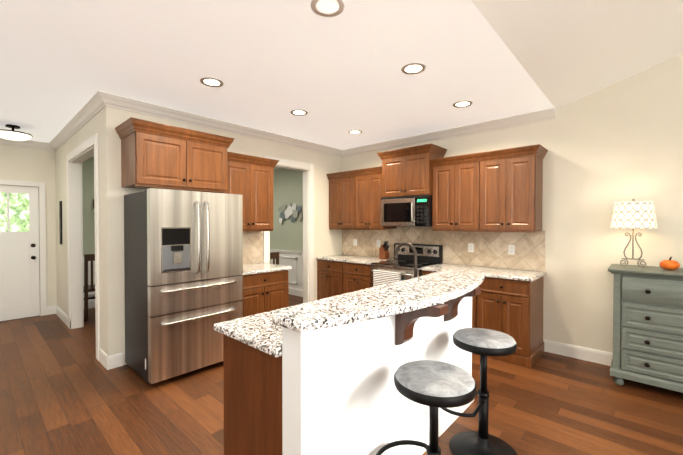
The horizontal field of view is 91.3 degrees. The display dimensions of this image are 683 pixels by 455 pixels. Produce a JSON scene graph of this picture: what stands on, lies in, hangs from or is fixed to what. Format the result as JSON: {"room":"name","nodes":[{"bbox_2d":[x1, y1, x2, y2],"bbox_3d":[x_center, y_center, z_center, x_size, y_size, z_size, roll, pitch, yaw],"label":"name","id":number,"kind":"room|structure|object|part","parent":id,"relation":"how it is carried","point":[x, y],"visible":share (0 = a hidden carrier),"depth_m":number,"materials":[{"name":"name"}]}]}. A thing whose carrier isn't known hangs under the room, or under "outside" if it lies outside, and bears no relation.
{"room":"kitchen","nodes":[
{"label":"kitchen","id":0,"kind":"room"},
{"bbox_2d":[0,144,94,305],"bbox_3d":[-5.016,0.032,5.093,0.120,2.740,8.000,1,1,42],"label":"wall","id":1,"kind":"structure","parent":0,"point":[17,163],"depth_m":5.36,"materials":[{"name":"paint"}]},
{"bbox_2d":[0,185,39,320],"bbox_3d":[-5.083,0.384,4.941,0.141,2.032,0.912,1,1,42],"label":"front door","id":2,"kind":"structure","parent":1,"relation":"in","point":[19,257],"depth_m":5.12,"materials":[{"name":"white wood"}]},
{"bbox_2d":[0,179,46,315],"bbox_3d":[-5.072,0.347,4.931,0.020,2.115,1.070,1,1,42],"label":"door frame","id":3,"kind":"structure","parent":1,"relation":"attached to","point":[42,194],"depth_m":5.28,"materials":[{"name":"white wood"}]},
{"bbox_2d":[0,138,47,149],"bbox_3d":[-6.118,-1.268,3.713,0.082,0.105,4.500,1,1,42],"label":"crown molding","id":4,"kind":"structure","parent":1,"relation":"attached to","point":[28,143],"depth_m":5.13,"materials":[{"name":"white wood"}]},
{"bbox_2d":[83,257,94,308],"bbox_3d":[-3.406,0.932,6.762,0.034,0.900,3.380,1,1,42],"label":"trim","id":5,"kind":"structure","parent":1,"relation":"attached to","point":[91,302],"depth_m":5.76,"materials":[{"name":"white"}]},
{"bbox_2d":[55,109,104,351],"bbox_3d":[-3.489,0.040,4.461,2.990,2.740,0.120,1,1,42],"label":"wall","id":6,"kind":"structure","parent":0,"point":[90,128],"depth_m":4.65,"materials":[{"name":"paint"}]},
{"bbox_2d":[59,201,61,243],"bbox_3d":[-4.250,-0.072,5.057,0.100,0.650,0.019,1,1,42],"label":"framed picture","id":7,"kind":"object","parent":6,"relation":"attached to","point":[60,217],"visible":1,"depth_m":5.03,"materials":[{"name":"black metal"}]},
{"bbox_2d":[55,305,70,328],"bbox_3d":[-4.196,1.336,5.030,1.200,0.135,0.014,1,1,42],"label":"baseboard","id":8,"kind":"structure","parent":6,"relation":"attached to","point":[58,311],"depth_m":5.07,"materials":[{"name":"white wood"}]},
{"bbox_2d":[48,98,103,150],"bbox_3d":[-3.486,-1.276,4.307,3.000,0.105,0.082,1,1,42],"label":"crown molding","id":9,"kind":"structure","parent":6,"relation":"attached to","point":[94,105],"depth_m":4.10,"materials":[{"name":"white wood"}]},
{"bbox_2d":[66,133,99,360],"bbox_3d":[-3.159,0.204,4.164,1.680,2.420,0.160,1,1,42],"label":"door frame","id":10,"kind":"structure","parent":6,"relation":"attached to","point":[75,241],"depth_m":4.62,"materials":[{"name":"white wood"}]},
{"bbox_2d":[99,348,109,369],"bbox_3d":[-2.496,1.355,3.485,0.434,0.135,0.014,1,1,42],"label":"baseboard","id":11,"kind":"structure","parent":6,"relation":"attached to","point":[106,361],"depth_m":3.40,"materials":[{"name":"white wood"}]},
{"bbox_2d":[103,106,341,364],"bbox_3d":[-1.209,0.037,4.673,0.120,2.740,3.500,1,1,42],"label":"wall","id":12,"kind":"structure","parent":0,"point":[327,241],"depth_m":3.44,"materials":[{"name":"paint"}]},
{"bbox_2d":[115,117,233,192],"bbox_3d":[-1.754,-0.702,3.592,0.510,0.615,1.034,1,1,42],"label":"upper cabinet","id":13,"kind":"object","parent":12,"relation":"attached to","point":[156,155],"visible":1,"depth_m":3.36,"materials":[{"name":"brown wood"}]},
{"bbox_2d":[92,91,343,156],"bbox_3d":[-1.162,-1.279,4.559,0.082,0.105,3.582,1,1,42],"label":"crown molding","id":14,"kind":"structure","parent":12,"relation":"attached to","point":[102,99],"depth_m":3.97,"materials":[{"name":"white wood"}]},
{"bbox_2d":[216,152,278,231],"bbox_3d":[-1.224,-0.417,4.261,0.400,0.930,0.762,1,1,42],"label":"upper cabinet","id":15,"kind":"object","parent":12,"relation":"attached to","point":[250,178],"visible":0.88,"depth_m":4.17,"materials":[{"name":"brown wood"}]},
{"bbox_2d":[243,231,262,263],"bbox_3d":[-1.365,0.261,4.407,0.009,0.466,0.772,1,1,42],"label":"backsplash","id":16,"kind":"structure","parent":12,"relation":"attached to","point":[252,240],"depth_m":4.57,"materials":[{"name":"tile"}]},
{"bbox_2d":[263,155,313,302],"bbox_3d":[-0.825,0.192,5.097,0.160,2.420,0.960,1,1,42],"label":"door frame","id":17,"kind":"structure","parent":12,"relation":"attached to","point":[308,206],"depth_m":5.34,"materials":[{"name":"white wood"}]},
{"bbox_2d":[0,0,682,149],"bbox_3d":[-0.864,-2.050,1.294,11.340,1.518,8.240,1,1,42],"label":"ceiling","id":18,"kind":"structure","parent":0,"point":[271,65],"depth_m":2.65,"materials":[{"name":"paint"}]},
{"bbox_2d":[0,124,32,140],"bbox_3d":[-4.295,-1.236,4.368,0.384,0.185,0.384,1,1,42],"label":"light","id":19,"kind":"object","parent":18,"relation":"attached to","point":[12,134],"visible":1,"depth_m":4.31,"materials":[{"name":"white glass"}]},
{"bbox_2d":[200,77,223,86],"bbox_3d":[-1.169,-1.309,3.012,0.200,0.006,0.200,1,1,42],"label":"recessed light","id":20,"kind":"object","parent":18,"relation":"in","point":[210,82],"visible":1,"depth_m":3.01,"materials":[{"name":"grey"}]},
{"bbox_2d":[290,110,307,115],"bbox_3d":[-0.486,-1.319,3.838,0.200,0.006,0.200,1,1,42],"label":"recessed light","id":21,"kind":"object","parent":18,"relation":"in","point":[299,112],"visible":1,"depth_m":3.83,"materials":[{"name":"grey"}]},
{"bbox_2d":[310,0,344,16],"bbox_3d":[-0.081,-1.296,1.956,0.200,0.006,0.200,1,1,42],"label":"recessed light","id":22,"kind":"object","parent":18,"relation":"in","point":[328,8],"visible":1,"depth_m":1.97,"materials":[{"name":"white"}]},
{"bbox_2d":[348,130,361,133],"bbox_3d":[0.190,-1.329,4.656,0.200,0.006,0.200,1,1,42],"label":"recessed light","id":23,"kind":"object","parent":18,"relation":"in","point":[354,132],"visible":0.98,"depth_m":4.67,"materials":[{"name":"grey"}]},
{"bbox_2d":[401,63,425,74],"bbox_3d":[0.592,-1.306,2.750,0.200,0.006,0.200,1,1,42],"label":"recessed light","id":24,"kind":"object","parent":18,"relation":"in","point":[413,68],"visible":1,"depth_m":2.74,"materials":[{"name":"grey"}]},
{"bbox_2d":[453,101,472,107],"bbox_3d":[1.293,-1.316,3.565,0.200,0.006,0.200,1,1,42],"label":"recessed light","id":25,"kind":"object","parent":18,"relation":"in","point":[460,104],"visible":1,"depth_m":3.57,"materials":[{"name":"grey"}]},
{"bbox_2d":[0,294,682,454],"bbox_3d":[-0.864,1.499,1.337,11.340,0.100,8.240,1,1,42],"label":"floor","id":26,"kind":"structure","parent":0,"point":[64,390],"depth_m":2.67,"materials":[{"name":"brown wood"}]},
{"bbox_2d":[83,254,94,320],"bbox_3d":[-3.846,0.900,5.283,0.450,1.000,0.440,1,1,42],"label":"dining chair","id":27,"kind":"object","parent":26,"relation":"on","point":[87,288],"visible":0.23,"depth_m":5.01,"materials":[{"name":"brown wood"}]},
{"bbox_2d":[124,188,242,383],"bbox_3d":[-1.619,0.535,3.483,0.822,1.775,0.902,1,1,42],"label":"refrigerator","id":28,"kind":"object","parent":26,"relation":"on","point":[183,260],"visible":0.98,"depth_m":3.17,"materials":[{"name":"metal"}]},
{"bbox_3d":[-1.340,0.309,3.225,0.068,1.128,0.736,1,1,42],"label":"handle","id":29,"kind":"part","parent":28,"relation":"part of","materials":[{"name":"silver metal"}]},
{"bbox_2d":[223,334,281,454],"bbox_3d":[0.169,0.997,2.332,0.515,0.878,1.848,1,1,42],"label":"cabinet end panel","id":30,"kind":"object","parent":26,"relation":"on","point":[252,400],"visible":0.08,"depth_m":1.64,"materials":[{"name":"brown wood"}]},
{"bbox_2d":[243,270,288,316],"bbox_3d":[-1.132,0.975,4.194,0.649,0.878,0.761,1,1,42],"label":"base cabinet","id":31,"kind":"object","parent":26,"relation":"on","point":[265,292],"visible":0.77,"depth_m":4.00,"materials":[{"name":"brown wood"}]},
{"bbox_2d":[243,263,291,274],"bbox_3d":[-1.126,0.515,4.193,0.635,0.036,0.772,1,1,42],"label":"countertop","id":32,"kind":"structure","parent":31,"relation":"on","point":[254,268],"depth_m":4.16,"materials":[{"name":"stone"}]},
{"bbox_2d":[270,252,278,264],"bbox_3d":[-1.310,0.899,5.397,0.450,1.000,0.440,1,1,42],"label":"dining chair","id":33,"kind":"object","parent":26,"relation":"on","point":[274,255],"visible":0.19,"depth_m":5.34,"materials":[{"name":"brown wood"}]},
{"bbox_2d":[317,259,343,299],"bbox_3d":[0.005,0.958,5.505,0.565,0.878,0.649,1,1,42],"label":"base cabinet","id":34,"kind":"object","parent":26,"relation":"on","point":[329,278],"visible":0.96,"depth_m":5.29,"materials":[{"name":"brown wood"}]},
{"bbox_2d":[316,254,392,264],"bbox_3d":[0.214,0.502,5.308,1.136,0.036,0.635,1,1,42],"label":"countertop","id":35,"kind":"structure","parent":34,"relation":"on","point":[355,259],"depth_m":5.22,"materials":[{"name":"stone"}]},
{"bbox_2d":[379,241,389,259],"bbox_3d":[0.662,0.344,5.108,0.090,0.284,0.150,-1,1,-38],"label":"knife block","id":36,"kind":"object","parent":35,"relation":"on","point":[383,252],"visible":1,"depth_m":5.08,"materials":[{"name":"brown wood"}]},
{"bbox_2d":[343,262,371,293],"bbox_3d":[0.425,0.963,5.124,0.565,0.878,0.649,1,1,42],"label":"base cabinet","id":37,"kind":"object","parent":26,"relation":"on","point":[356,276],"visible":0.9,"depth_m":4.92,"materials":[{"name":"brown wood"}]},
{"bbox_2d":[282,297,471,454],"bbox_3d":[0.408,0.924,2.113,0.130,1.030,1.850,1,1,42],"label":"wall","id":38,"kind":"structure","parent":26,"relation":"on","point":[341,395],"depth_m":1.65,"materials":[{"name":"white paint"}]},
{"bbox_2d":[272,269,484,331],"bbox_3d":[0.445,0.387,2.026,0.464,0.042,1.880,1,1,42],"label":"countertop","id":39,"kind":"structure","parent":38,"relation":"on","point":[423,291],"depth_m":1.69,"materials":[{"name":"stone"}]},
{"bbox_2d":[395,303,447,344],"bbox_3d":[0.439,0.542,1.844,0.270,0.259,0.100,1,1,42],"label":"corbel","id":40,"kind":"object","parent":38,"relation":"attached to","point":[404,324],"visible":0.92,"depth_m":1.85,"materials":[{"name":"brown wood"}]},
{"bbox_2d":[397,399,473,454],"bbox_3d":[0.413,1.372,2.114,0.144,0.135,1.878,1,1,42],"label":"baseboard","id":41,"kind":"structure","parent":38,"relation":"attached to","point":[446,420],"depth_m":2.28,"materials":[{"name":"white"}]},
{"bbox_2d":[444,287,480,321],"bbox_3d":[0.837,0.536,2.320,0.220,0.259,0.100,1,1,42],"label":"corbel","id":42,"kind":"object","parent":38,"relation":"attached to","point":[452,313],"visible":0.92,"depth_m":2.32,"materials":[{"name":"brown wood"}]},
{"bbox_2d":[371,243,442,286],"bbox_3d":[0.882,0.826,4.634,0.756,1.165,0.721,1,1,42],"label":"range","id":43,"kind":"object","parent":26,"relation":"on","point":[384,272],"visible":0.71,"depth_m":4.60,"materials":[{"name":"silver metal"}]},
{"bbox_2d":[376,360,476,454],"bbox_3d":[0.406,1.070,1.611,0.484,0.751,0.429,1,1,42],"label":"stool","id":44,"kind":"object","parent":26,"relation":"on","point":[434,386],"visible":1,"depth_m":1.54,"materials":[{"name":"black metal"}]},
{"bbox_2d":[422,270,476,327],"bbox_3d":[1.453,0.975,4.189,0.680,0.878,0.649,1,1,42],"label":"base cabinet","id":45,"kind":"object","parent":26,"relation":"on","point":[474,311],"depth_m":3.76,"materials":[{"name":"brown wood"}]},
{"bbox_2d":[421,263,545,281],"bbox_3d":[1.661,0.518,3.993,1.249,0.036,0.635,1,1,42],"label":"countertop","id":46,"kind":"structure","parent":45,"relation":"on","point":[514,274],"depth_m":3.81,"materials":[{"name":"stone"}]},
{"bbox_2d":[441,328,517,454],"bbox_3d":[0.879,1.063,2.167,0.491,0.751,0.409,1,1,42],"label":"stool","id":47,"kind":"object","parent":26,"relation":"on","point":[483,343],"visible":0.88,"depth_m":2.11,"materials":[{"name":"black metal"}]},
{"bbox_2d":[477,276,543,367],"bbox_3d":[1.910,0.980,3.774,0.551,0.878,0.649,1,1,42],"label":"base cabinet","id":48,"kind":"object","parent":26,"relation":"on","point":[513,308],"visible":0.85,"depth_m":3.53,"materials":[{"name":"brown wood"}]},
{"bbox_2d":[608,264,682,392],"bbox_3d":[2.983,0.903,2.843,1.100,1.055,0.535,1,1,42],"label":"dresser","id":49,"kind":"object","parent":26,"relation":"on","point":[648,325],"visible":1,"depth_m":2.87,"materials":[{"name":"green paint"}]},
{"bbox_2d":[610,199,657,266],"bbox_3d":[2.737,0.049,3.134,0.335,0.633,0.335,1,1,42],"label":"lamp","id":50,"kind":"object","parent":49,"relation":"on","point":[633,258],"depth_m":3.04,"materials":[{"name":"white fabric"}]},
{"bbox_3d":[2.737,-0.117,3.132,0.335,0.245,0.335,1,1,42],"label":"lamp shade","id":51,"kind":"part","parent":50,"relation":"part of","materials":[{"name":"white fabric"}]},
{"bbox_2d":[660,257,679,269],"bbox_3d":[2.888,0.314,2.940,0.130,0.119,0.120,1,1,42],"label":"pumpkin","id":52,"kind":"object","parent":49,"relation":"on","point":[669,264],"visible":0.98,"depth_m":2.91,"materials":[{"name":"orange"}]},
{"bbox_2d":[270,53,682,352],"bbox_3d":[1.866,-0.788,4.314,11.340,4.400,0.120,1,1,42],"label":"wall","id":53,"kind":"structure","parent":0,"point":[608,147],"depth_m":3.52,"materials":[{"name":"paint"}]},
{"bbox_2d":[270,249,302,296],"bbox_3d":[-1.168,0.929,6.989,2.920,0.900,0.034,1,1,42],"label":"trim","id":54,"kind":"structure","parent":53,"relation":"attached to","point":[293,260],"depth_m":6.81,"materials":[{"name":"white"}]},
{"bbox_2d":[278,203,301,222],"bbox_3d":[-1.065,-0.304,6.860,0.755,0.420,0.046,1,1,42],"label":"wall decoration","id":55,"kind":"object","parent":53,"relation":"attached to","point":[287,212],"visible":0.98,"depth_m":6.83,"materials":[{"name":"grey metal"}]},
{"bbox_2d":[326,166,396,229],"bbox_3d":[0.300,-0.431,5.388,1.135,0.930,0.400,1,1,42],"label":"upper cabinet","id":56,"kind":"object","parent":53,"relation":"attached to","point":[355,196],"visible":0.92,"depth_m":5.24,"materials":[{"name":"brown wood"}]},
{"bbox_2d":[377,143,446,197],"bbox_3d":[0.982,-0.755,4.723,0.862,0.647,0.460,1,1,42],"label":"upper cabinet","id":57,"kind":"object","parent":53,"relation":"attached to","point":[407,171],"visible":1,"depth_m":4.55,"materials":[{"name":"brown wood"}]},
{"bbox_2d":[381,195,431,225],"bbox_3d":[0.973,-0.223,4.722,0.754,0.409,0.482,1,1,42],"label":"microwave","id":58,"kind":"object","parent":57,"relation":"attached to","point":[408,211],"visible":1,"depth_m":4.54,"materials":[{"name":"silver metal"}]},
{"bbox_2d":[342,226,544,270],"bbox_3d":[1.171,0.237,4.872,3.133,0.503,0.008,1,1,42],"label":"backsplash","id":59,"kind":"structure","parent":53,"relation":"attached to","point":[490,249],"depth_m":4.43,"materials":[{"name":"tile"}]},
{"bbox_2d":[468,243,473,251],"bbox_3d":[1.698,0.266,4.380,0.072,0.116,0.009,1,1,42],"label":"electrical outlet","id":60,"kind":"object","parent":59,"relation":"attached to","point":[470,247],"visible":1,"depth_m":4.38,"materials":[{"name":"white plastic"}]},
{"bbox_2d":[508,245,514,254],"bbox_3d":[2.061,0.270,4.051,0.072,0.116,0.009,1,1,42],"label":"electrical outlet","id":61,"kind":"object","parent":59,"relation":"attached to","point":[511,249],"visible":1,"depth_m":4.05,"materials":[{"name":"white plastic"}]},
{"bbox_2d":[344,108,555,156],"bbox_3d":[1.221,-1.281,4.758,3.120,0.105,0.082,1,1,42],"label":"crown molding","id":62,"kind":"structure","parent":53,"relation":"attached to","point":[547,114],"depth_m":4.41,"materials":[{"name":"white wood"}]},
{"bbox_2d":[430,152,481,231],"bbox_3d":[1.530,-0.428,4.305,0.615,0.910,0.348,1,1,42],"label":"upper cabinet","id":63,"kind":"object","parent":53,"relation":"attached to","point":[456,180],"depth_m":4.15,"materials":[{"name":"brown wood"}]},
{"bbox_2d":[482,144,545,231],"bbox_3d":[1.974,-0.423,3.902,0.585,0.910,0.348,1,1,42],"label":"upper cabinet","id":64,"kind":"object","parent":53,"relation":"attached to","point":[501,190],"depth_m":3.74,"materials":[{"name":"brown wood"}]},
{"bbox_2d":[544,339,612,365],"bbox_3d":[4.129,1.371,2.194,4.865,0.135,0.014,1,1,42],"label":"baseboard","id":65,"kind":"structure","parent":53,"relation":"attached to","point":[587,354],"depth_m":3.61,"materials":[{"name":"white wood"}]},
{"bbox_3d":[0.169,0.997,2.332,0.513,0.878,0.610,1,1,42],"label":"base cabinet","id":66,"kind":"object","parent":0,"visible":0},
{"bbox_2d":[214,280,403,356],"bbox_3d":[0.150,0.538,2.343,0.563,0.036,1.910,1,1,42],"label":"countertop","id":67,"kind":"structure","parent":66,"relation":"on","point":[262,332],"depth_m":1.75,"materials":[{"name":"stone"}]},
{"bbox_2d":[393,242,416,278],"bbox_3d":[0.503,0.318,2.706,0.237,0.394,0.134,1,1,42],"label":"faucet","id":68,"kind":"object","parent":67,"relation":"on","point":[398,247],"visible":0.73,"depth_m":2.71,"materials":[{"name":"grey metal"}]}
]}

